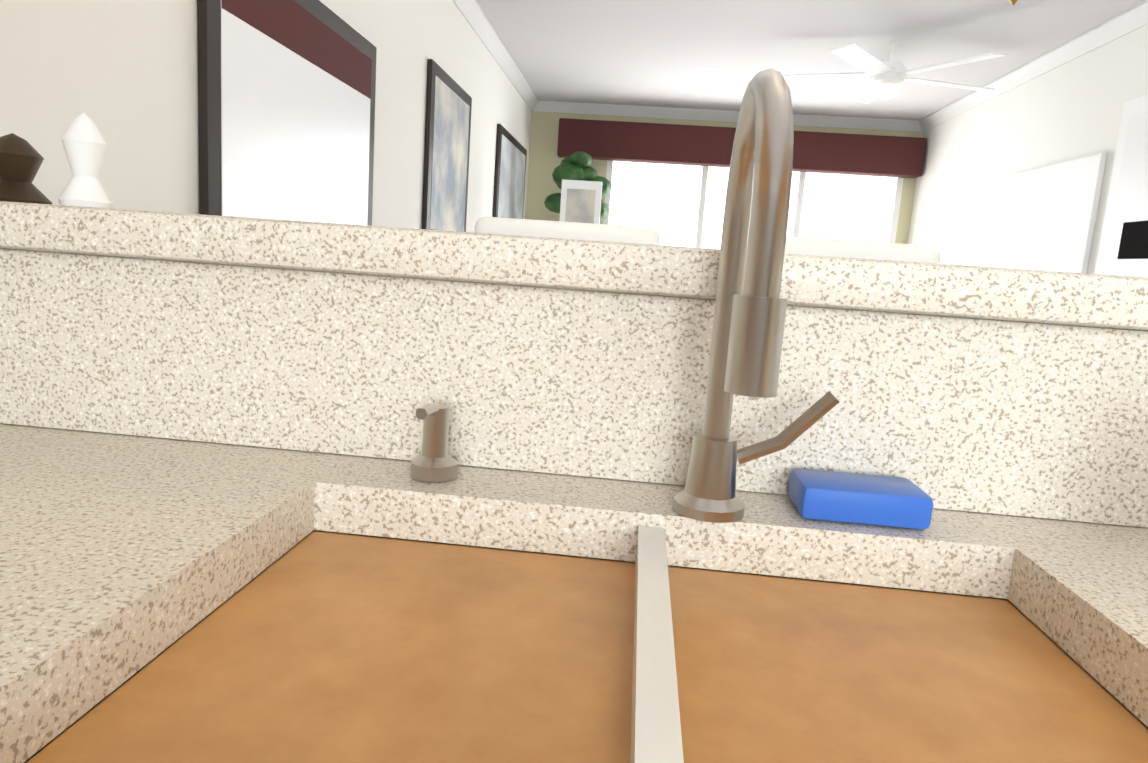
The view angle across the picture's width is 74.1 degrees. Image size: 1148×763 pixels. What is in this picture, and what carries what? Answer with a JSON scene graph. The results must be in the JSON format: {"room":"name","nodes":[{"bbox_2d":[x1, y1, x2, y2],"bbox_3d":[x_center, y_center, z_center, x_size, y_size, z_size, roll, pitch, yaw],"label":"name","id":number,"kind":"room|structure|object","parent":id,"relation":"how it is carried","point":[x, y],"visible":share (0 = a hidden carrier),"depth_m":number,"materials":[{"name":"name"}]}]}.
{"room":"kitchen","nodes":[
{"label":"kitchen","id":0,"kind":"room"},
{"bbox_2d":[0,0,530,232],"bbox_3d":[-1.014,-0.409,1.298,0.100,2.470,11.600,5,9,4],"label":"wall","id":1,"kind":"structure","parent":0,"point":[122,75],"depth_m":1.71,"materials":[{"name":"white paint"}]},
{"bbox_2d":[197,0,376,225],"bbox_3d":[-0.835,-0.759,2.376,0.028,0.850,1.140,5,9,4],"label":"mirror","id":2,"kind":"object","parent":1,"relation":"attached to","point":[286,107],"visible":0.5,"depth_m":2.19,"materials":[{"name":"grey"}]},
{"bbox_2d":[422,59,471,231],"bbox_3d":[-0.669,-1.169,4.066,0.027,0.845,0.840,5,9,4],"label":"picture","id":3,"kind":"object","parent":1,"relation":"attached to","point":[447,143],"visible":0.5,"depth_m":3.93,"materials":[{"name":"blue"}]},
{"bbox_2d":[452,0,538,110],"bbox_3d":[-0.624,-1.954,3.583,0.070,0.079,6.369,5,9,4],"label":"crown molding","id":4,"kind":"structure","parent":1,"relation":"attached to","point":[473,14],"depth_m":4.87,"materials":[{"name":"white paint"}]},
{"bbox_2d":[493,124,526,218],"bbox_3d":[-0.492,-1.526,5.950,0.027,0.735,1.210,5,9,4],"label":"picture","id":5,"kind":"object","parent":1,"relation":"attached to","point":[510,173],"visible":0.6,"depth_m":5.75,"materials":[{"name":"grey"}]},
{"bbox_2d":[0,248,1147,330],"bbox_3d":[0.613,0.495,0.751,3.361,1.080,0.115,5,9,4],"label":"wall","id":6,"kind":"structure","parent":0,"point":[572,289],"depth_m":0.66,"materials":[{"name":"beige stone"}]},
{"bbox_2d":[0,201,1147,329],"bbox_3d":[0.662,-0.077,0.790,3.359,0.040,0.460,5,9,4],"label":"bar","id":7,"kind":"object","parent":6,"relation":"on","point":[1097,300],"visible":1,"depth_m":0.62,"materials":[{"name":"beige stone"}]},
{"bbox_2d":[0,113,113,208],"bbox_3d":[-0.699,-0.279,0.919,0.338,0.130,0.126,5,9,4],"label":"decor","id":8,"kind":"object","parent":7,"relation":"on","point":[85,145],"visible":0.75,"depth_m":0.87,"materials":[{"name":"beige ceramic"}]},
{"bbox_2d":[525,111,922,243],"bbox_3d":[1.221,-1.127,6.825,3.365,2.470,0.100,5,9,4],"label":"wall","id":9,"kind":"structure","parent":0,"point":[545,159],"depth_m":6.73,"materials":[{"name":"beige paint"}]},
{"bbox_2d":[533,101,921,131],"bbox_3d":[1.295,-2.291,6.556,3.365,0.079,0.070,5,9,4],"label":"crown molding","id":10,"kind":"structure","parent":9,"relation":"attached to","point":[731,116],"depth_m":6.56,"materials":[{"name":"white paint"}]},
{"bbox_2d":[557,118,926,177],"bbox_3d":[1.395,-1.997,6.502,3.070,0.310,0.155,5,9,4],"label":"valance","id":11,"kind":"object","parent":9,"relation":"attached to","point":[862,154],"visible":0.96,"depth_m":6.44,"materials":[{"name":"red fabric"}]},
{"bbox_2d":[603,160,903,248],"bbox_3d":[1.491,-0.885,6.760,2.540,2.050,0.028,5,9,4],"label":"window","id":12,"kind":"structure","parent":9,"relation":"in","point":[663,200],"depth_m":6.66,"materials":[{"name":"white glass"}]},
{"bbox_2d":[476,0,1144,119],"bbox_3d":[0.793,-1.515,0.966,3.565,0.060,11.600,5,9,4],"label":"ceiling","id":13,"kind":"structure","parent":0,"point":[708,54],"depth_m":4.55,"materials":[{"name":"grey paint"}]},
{"bbox_2d":[783,41,1007,103],"bbox_3d":[1.827,-1.801,4.426,1.295,0.312,1.238,5,9,4],"label":"ceiling fan","id":14,"kind":"object","parent":13,"relation":"hanging from","point":[889,75],"visible":1,"depth_m":4.35,"materials":[{"name":"white"}]},
{"bbox_2d":[908,24,1147,273],"bbox_3d":[2.773,-0.703,4.819,0.100,2.470,3.900,5,9,4],"label":"wall","id":15,"kind":"structure","parent":0,"point":[1070,110],"depth_m":4.78,"materials":[{"name":"white paint"}]},
{"bbox_2d":[918,0,1147,131],"bbox_3d":[2.657,-1.699,3.400,0.070,0.079,6.219,5,9,4],"label":"crown molding","id":16,"kind":"structure","parent":15,"relation":"attached to","point":[1134,18],"depth_m":4.36,"materials":[{"name":"white paint"}]},
{"bbox_2d":[988,95,1147,277],"bbox_3d":[2.610,-0.366,3.996,0.038,2.040,2.050,5,9,4],"label":"door","id":17,"kind":"structure","parent":15,"relation":"in","point":[1045,219],"depth_m":3.96,"materials":[{"name":"white wood"}]},
{"bbox_3d":[1.516,1.046,1.289,5.365,0.050,11.600,5,9,4],"label":"floor","id":18,"kind":"structure","parent":0,"visible":0},
{"bbox_2d":[475,217,659,244],"bbox_3d":[-0.071,0.254,1.627,0.420,1.190,0.420,5,9,4],"label":"bar stool","id":19,"kind":"object","parent":18,"relation":"on","point":[572,230],"visible":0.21,"depth_m":1.69,"materials":[{"name":"white fabric"}]},
{"bbox_2d":[544,152,611,223],"bbox_3d":[-0.001,-0.871,6.276,0.524,1.971,0.565,5,9,4],"label":"ficus plant","id":20,"kind":"object","parent":18,"relation":"on","point":[575,166],"visible":0.27,"depth_m":6.00,"materials":[{"name":"green plant"}]},
{"bbox_2d":[559,179,601,223],"bbox_3d":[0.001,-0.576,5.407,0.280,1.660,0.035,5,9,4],"label":"picture frame","id":21,"kind":"object","parent":18,"relation":"on","point":[580,201],"visible":0.43,"depth_m":5.29,"materials":[{"name":"white"}]},
{"bbox_2d":[24,526,1147,762],"bbox_3d":[0.065,0.609,0.450,1.047,0.874,0.601,5,9,4],"label":"sink","id":22,"kind":"object","parent":18,"relation":"on","point":[316,646],"visible":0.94,"depth_m":0.40,"materials":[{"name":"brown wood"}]},
{"bbox_2d":[0,249,1147,762],"bbox_3d":[0.609,0.120,0.319,3.359,0.204,0.624,5,9,4],"label":"countertop","id":23,"kind":"structure","parent":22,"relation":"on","point":[184,447],"depth_m":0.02,"materials":[{"name":"beige stone"}]},
{"bbox_2d":[411,403,457,481],"bbox_3d":[-0.118,0.049,0.628,0.040,0.066,0.065,5,9,4],"label":"soap pump","id":24,"kind":"object","parent":23,"relation":"on","point":[434,461],"visible":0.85,"depth_m":0.63,"materials":[{"name":"silver metal"}]},
{"bbox_2d":[673,69,839,522],"bbox_3d":[0.141,-0.039,0.507,0.118,0.313,0.192,5,9,4],"label":"faucet","id":25,"kind":"object","parent":23,"relation":"on","point":[748,329],"visible":1,"depth_m":0.47,"materials":[{"name":"silver metal"}]},
{"bbox_2d":[788,468,932,529],"bbox_3d":[0.230,0.094,0.616,0.100,0.028,0.060,5,9,4],"label":"sponge","id":26,"kind":"object","parent":23,"relation":"on","point":[899,502],"visible":1,"depth_m":0.59,"materials":[{"name":"blue plastic"}]},
{"bbox_2d":[785,236,939,263],"bbox_3d":[0.530,0.303,1.580,0.420,1.190,0.420,5,9,4],"label":"bar stool","id":27,"kind":"object","parent":18,"relation":"on","point":[864,249],"visible":0.17,"depth_m":1.64,"materials":[{"name":"white fabric"}]}
]}

